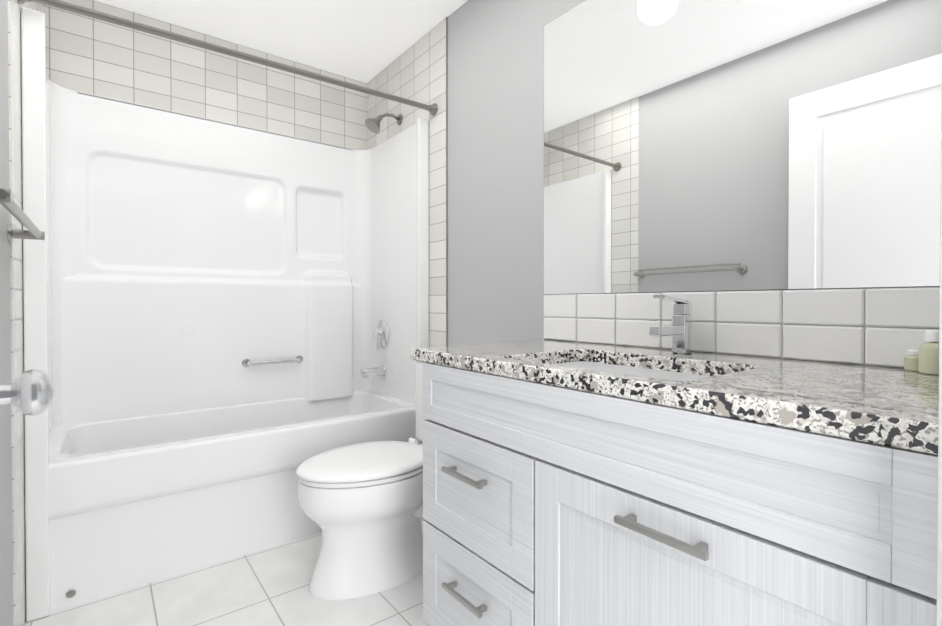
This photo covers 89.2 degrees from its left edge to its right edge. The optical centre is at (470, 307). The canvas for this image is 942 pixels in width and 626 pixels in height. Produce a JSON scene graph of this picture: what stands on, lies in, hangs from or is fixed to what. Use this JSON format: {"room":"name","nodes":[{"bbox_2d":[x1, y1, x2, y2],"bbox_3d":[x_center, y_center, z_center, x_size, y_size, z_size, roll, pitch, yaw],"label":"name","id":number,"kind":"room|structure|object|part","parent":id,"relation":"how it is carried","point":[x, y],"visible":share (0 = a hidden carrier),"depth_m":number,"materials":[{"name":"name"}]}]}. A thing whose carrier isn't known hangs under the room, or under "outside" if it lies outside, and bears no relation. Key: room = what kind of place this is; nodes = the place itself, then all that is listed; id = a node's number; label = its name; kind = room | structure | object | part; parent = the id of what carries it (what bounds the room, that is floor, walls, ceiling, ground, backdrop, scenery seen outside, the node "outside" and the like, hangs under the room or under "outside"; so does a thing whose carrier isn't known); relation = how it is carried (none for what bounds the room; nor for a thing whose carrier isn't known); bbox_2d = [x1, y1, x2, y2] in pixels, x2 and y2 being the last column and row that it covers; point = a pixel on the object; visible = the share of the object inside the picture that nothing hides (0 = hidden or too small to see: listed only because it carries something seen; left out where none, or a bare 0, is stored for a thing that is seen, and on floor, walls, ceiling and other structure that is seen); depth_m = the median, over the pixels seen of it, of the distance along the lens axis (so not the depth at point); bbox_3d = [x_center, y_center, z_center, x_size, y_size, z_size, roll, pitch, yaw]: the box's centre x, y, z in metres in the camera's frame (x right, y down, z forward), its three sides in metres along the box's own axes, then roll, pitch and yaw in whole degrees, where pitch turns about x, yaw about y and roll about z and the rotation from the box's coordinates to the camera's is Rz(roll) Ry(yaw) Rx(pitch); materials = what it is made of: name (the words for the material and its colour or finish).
{"room":"bathroom","nodes":[
{"label":"bathroom","id":0,"kind":"room"},
{"bbox_2d":[0,0,12,625],"bbox_3d":[-0.984,-0.191,0.859,0.100,2.389,3.190,0,1,-38],"label":"wall","id":1,"kind":"structure","parent":0,"point":[6,586],"depth_m":1.26,"materials":[{"name":"grey paint"}]},
{"bbox_2d":[0,188,44,242],"bbox_3d":[-1.051,-0.207,1.088,0.074,0.059,0.687,0,1,-38],"label":"towel bar","id":2,"kind":"object","parent":1,"relation":"attached to","point":[15,210],"visible":1,"depth_m":1.13,"materials":[{"name":"silver metal"}]},
{"bbox_2d":[8,0,41,625],"bbox_3d":[-1.570,-0.198,1.703,0.005,2.389,0.936,0,1,-38],"label":"wall tile","id":3,"kind":"structure","parent":1,"relation":"attached to","point":[16,311],"depth_m":1.40,"materials":[{"name":"white tile"}]},
{"bbox_2d":[18,0,437,115],"bbox_3d":[-0.781,-0.975,1.918,1.513,0.080,0.060,0,1,-38],"label":"shower curtain rod","id":4,"kind":"object","parent":3,"relation":"attached to","point":[432,109],"visible":1,"depth_m":1.78,"materials":[{"name":"silver metal"}]},
{"bbox_2d":[937,69,941,625],"bbox_3d":[0.207,-0.055,0.199,0.915,2.130,0.128,0,1,-38],"label":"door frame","id":5,"kind":"structure","parent":1,"relation":"attached to","point":[939,573],"depth_m":0.49,"materials":[{"name":"white wood"}]},
{"bbox_2d":[25,532,430,625],"bbox_3d":[-0.341,1.024,1.366,1.724,0.050,3.190,0,1,-38],"label":"floor","id":6,"kind":"structure","parent":0,"point":[267,587],"depth_m":1.62,"materials":[{"name":"tile"}]},
{"bbox_2d":[21,7,428,621],"bbox_3d":[-1.031,0.019,2.250,1.512,1.944,0.720,0,1,-38],"label":"shower","id":7,"kind":"object","parent":6,"relation":"on","point":[225,327],"visible":1,"depth_m":2.25,"materials":[{"name":"white plastic"}]},
{"bbox_2d":[25,390,418,612],"bbox_3d":[-1.031,0.748,2.257,1.512,0.487,0.720,0,1,-38],"label":"tub","id":8,"kind":"object","parent":7,"relation":"in","point":[122,502],"depth_m":1.83,"materials":[{"name":"white plastic"}]},
{"bbox_3d":[-0.560,0.363,2.718,0.137,0.060,0.060,0,1,-38],"label":"spout","id":9,"kind":"part","parent":7,"relation":"part of","materials":[{"name":"silver metal"}]},
{"bbox_2d":[296,361,425,599],"bbox_3d":[-0.284,0.592,1.877,0.784,0.806,0.450,0,1,-38],"label":"toilet","id":10,"kind":"object","parent":6,"relation":"on","point":[361,505],"visible":0.48,"depth_m":1.68,"materials":[{"name":"white ceramic"}]},
{"bbox_3d":[-0.395,0.567,1.791,0.504,0.030,0.387,0,1,-38],"label":"lid","id":11,"kind":"part","parent":10,"relation":"part of","materials":[{"name":"white plastic"}]},
{"bbox_3d":[-0.391,0.592,1.794,0.500,0.017,0.383,0,1,-38],"label":"seat","id":12,"kind":"part","parent":10,"relation":"part of","materials":[{"name":"white plastic"}]},
{"bbox_3d":[-0.378,0.798,1.807,0.536,0.395,0.385,0,1,-38],"label":"bowl","id":13,"kind":"part","parent":10,"relation":"part of","materials":[{"name":"white ceramic"}]},
{"bbox_3d":[-0.053,0.417,2.054,0.195,0.368,0.430,0,1,-38],"label":"tank","id":14,"kind":"part","parent":10,"relation":"part of","materials":[{"name":"white ceramic"}]},
{"bbox_2d":[410,295,938,625],"bbox_3d":[0.388,0.484,1.154,0.614,1.034,1.165,0,1,-38],"label":"bathroom vanity","id":15,"kind":"object","parent":6,"relation":"on","point":[568,483],"visible":1,"depth_m":0.82,"materials":[{"name":"white wood"}]},
{"bbox_3d":[0.004,0.875,1.224,0.018,0.068,0.314,0,1,-38],"label":"drawer rail","id":16,"kind":"part","parent":15,"relation":"part of","materials":[{"name":"white wood"}]},
{"bbox_3d":[-0.050,0.730,1.258,0.022,0.012,0.012,0,1,-38],"label":"handle post","id":17,"kind":"part","parent":15,"relation":"part of","materials":[{"name":"silver metal"}]},
{"bbox_3d":[-0.050,0.423,1.256,0.022,0.012,0.012,0,1,-38],"label":"handle post","id":18,"kind":"part","parent":15,"relation":"part of","materials":[{"name":"silver metal"}]},
{"bbox_3d":[0.001,0.765,1.221,0.005,0.127,0.290,0,1,-38],"label":"drawer","id":19,"kind":"part","parent":15,"relation":"part of","materials":[{"name":"white wood"}]},
{"bbox_3d":[0.004,0.581,1.221,0.018,0.068,0.314,0,1,-38],"label":"drawer rail","id":20,"kind":"part","parent":15,"relation":"part of","materials":[{"name":"white wood"}]},
{"bbox_3d":[0.001,0.471,1.218,0.005,0.127,0.290,0,1,-38],"label":"drawer","id":21,"kind":"part","parent":15,"relation":"part of","materials":[{"name":"white wood"}]},
{"bbox_3d":[0.004,0.656,1.222,0.018,0.068,0.314,0,1,-38],"label":"drawer rail","id":22,"kind":"part","parent":15,"relation":"part of","materials":[{"name":"white wood"}]},
{"bbox_3d":[0.004,0.362,1.219,0.018,0.068,0.314,0,1,-38],"label":"drawer rail","id":23,"kind":"part","parent":15,"relation":"part of","materials":[{"name":"white wood"}]},
{"bbox_3d":[0.026,0.731,1.160,0.022,0.012,0.012,0,1,-38],"label":"handle post","id":24,"kind":"part","parent":15,"relation":"part of","materials":[{"name":"silver metal"}]},
{"bbox_3d":[0.026,0.424,1.157,0.022,0.012,0.012,0,1,-38],"label":"handle post","id":25,"kind":"part","parent":15,"relation":"part of","materials":[{"name":"silver metal"}]},
{"bbox_3d":[0.277,0.368,0.832,0.022,0.012,0.012,0,1,-38],"label":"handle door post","id":26,"kind":"part","parent":15,"relation":"part of","materials":[{"name":"silver metal"}]},
{"bbox_3d":[0.199,0.300,0.966,0.018,0.045,0.999,0,1,-38],"label":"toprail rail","id":27,"kind":"part","parent":15,"relation":"part of","materials":[{"name":"white wood"}]},
{"bbox_3d":[0.199,0.185,0.965,0.018,0.045,0.999,0,1,-38],"label":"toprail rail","id":28,"kind":"part","parent":15,"relation":"part of","materials":[{"name":"white wood"}]},
{"bbox_2d":[410,340,938,454],"bbox_3d":[0.401,0.142,1.161,0.581,0.035,1.165,0,1,-38],"label":"countertop","id":29,"kind":"structure","parent":15,"relation":"on","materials":[{"name":"stone"}]},
{"bbox_2d":[649,295,692,353],"bbox_3d":[0.535,0.045,1.267,0.174,0.157,0.040,0,1,-38],"label":"faucet","id":30,"kind":"object","parent":29,"relation":"on","point":[681,329],"depth_m":1.27,"materials":[{"name":"silver metal"}]},
{"bbox_2d":[904,350,917,370],"bbox_3d":[0.891,0.104,0.959,0.034,0.042,0.034,0,1,-38],"label":"jar","id":31,"kind":"object","parent":29,"relation":"on","point":[911,360],"visible":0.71,"depth_m":0.95,"materials":[{"name":"green glass"}]},
{"bbox_2d":[918,330,938,374],"bbox_3d":[0.886,0.084,0.913,0.045,0.084,0.045,0,1,-38],"label":"soap bottle","id":32,"kind":"object","parent":29,"relation":"on","point":[928,357],"visible":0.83,"depth_m":0.91,"materials":[{"name":"green plastic"}]},
{"bbox_3d":[0.336,0.622,0.786,0.005,0.421,0.473,0,1,-38],"label":"door","id":33,"kind":"part","parent":15,"relation":"part of","materials":[{"name":"white wood"}]},
{"bbox_3d":[0.353,0.369,0.733,0.022,0.012,0.012,0,1,-38],"label":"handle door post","id":34,"kind":"part","parent":15,"relation":"part of","materials":[{"name":"silver metal"}]},
{"bbox_3d":[0.338,0.365,0.786,0.018,0.068,0.497,0,1,-38],"label":"door rail","id":35,"kind":"part","parent":15,"relation":"part of","materials":[{"name":"white wood"}]},
{"bbox_2d":[95,0,467,82],"bbox_3d":[-0.341,-1.415,1.344,1.724,0.050,3.190,0,1,-38],"label":"ceiling","id":36,"kind":"structure","parent":0,"point":[365,41],"depth_m":2.36,"materials":[{"name":"white paint"}]},
{"bbox_2d":[448,0,939,367],"bbox_3d":[0.302,-0.200,1.851,0.100,2.389,3.190,0,1,-38],"label":"wall","id":37,"kind":"structure","parent":0,"point":[496,294],"depth_m":2.01,"materials":[{"name":"grey paint"}]},
{"bbox_2d":[367,18,445,346],"bbox_3d":[-0.385,-0.207,2.655,0.005,2.389,0.878,0,1,-38],"label":"wall tile","id":38,"kind":"structure","parent":37,"relation":"attached to","point":[416,71],"depth_m":2.41,"materials":[{"name":"white tile"}]},
{"bbox_2d":[365,113,402,133],"bbox_3d":[-0.476,-1.010,2.593,0.204,0.134,0.090,0,1,-38],"label":"shower head","id":39,"kind":"object","parent":38,"relation":"attached to","point":[373,125],"visible":1,"depth_m":2.56},
{"bbox_3d":[-0.447,-1.044,2.615,0.128,0.047,0.017,0,1,-38],"label":"arm","id":40,"kind":"part","parent":39,"relation":"part of"},
{"bbox_2d":[446,17,447,345],"bbox_3d":[-0.117,-0.204,2.305,0.007,2.389,0.004,0,1,-38],"label":"wall tile edge","id":41,"kind":"object","parent":37,"relation":"attached to","point":[446,181],"visible":0.64,"depth_m":2.30,"materials":[{"name":"white tile"}]},
{"bbox_2d":[544,287,939,367],"bbox_3d":[0.630,0.038,1.336,0.008,0.165,1.166,0,1,-38],"label":"tile backsplash","id":42,"kind":"structure","parent":37,"relation":"attached to","point":[902,307],"depth_m":1.18,"materials":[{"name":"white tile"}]},
{"bbox_2d":[544,0,941,293],"bbox_3d":[0.631,-0.548,1.333,0.005,1.002,1.164,0,1,-38],"label":"mirror","id":43,"kind":"object","parent":37,"relation":"attached to","point":[706,145],"visible":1,"depth_m":1.24,"materials":[{"name":"clear glass"}]},
{"bbox_3d":[-1.285,-0.206,2.578,1.724,2.389,0.100,0,1,-38],"label":"wall","id":44,"kind":"structure","parent":0,"visible":0},
{"bbox_2d":[42,0,366,149],"bbox_3d":[-1.253,-1.163,2.527,1.524,0.475,0.005,0,1,-38],"label":"wall tile","id":45,"kind":"structure","parent":44,"relation":"attached to","point":[90,55],"depth_m":2.41,"materials":[{"name":"white tile"}]},
{"bbox_3d":[-0.644,-0.022,0.610,0.035,2.033,0.115,0,1,-38],"label":"stile","id":46,"kind":"object","parent":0,"visible":0},
{"bbox_2d":[0,369,53,415],"bbox_3d":[-0.596,0.113,0.633,0.066,0.068,0.068,0,1,-38],"label":"door knob","id":47,"kind":"object","parent":46,"relation":"attached to","point":[30,392],"visible":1,"depth_m":0.62,"materials":[{"name":"silver metal"}]}
]}

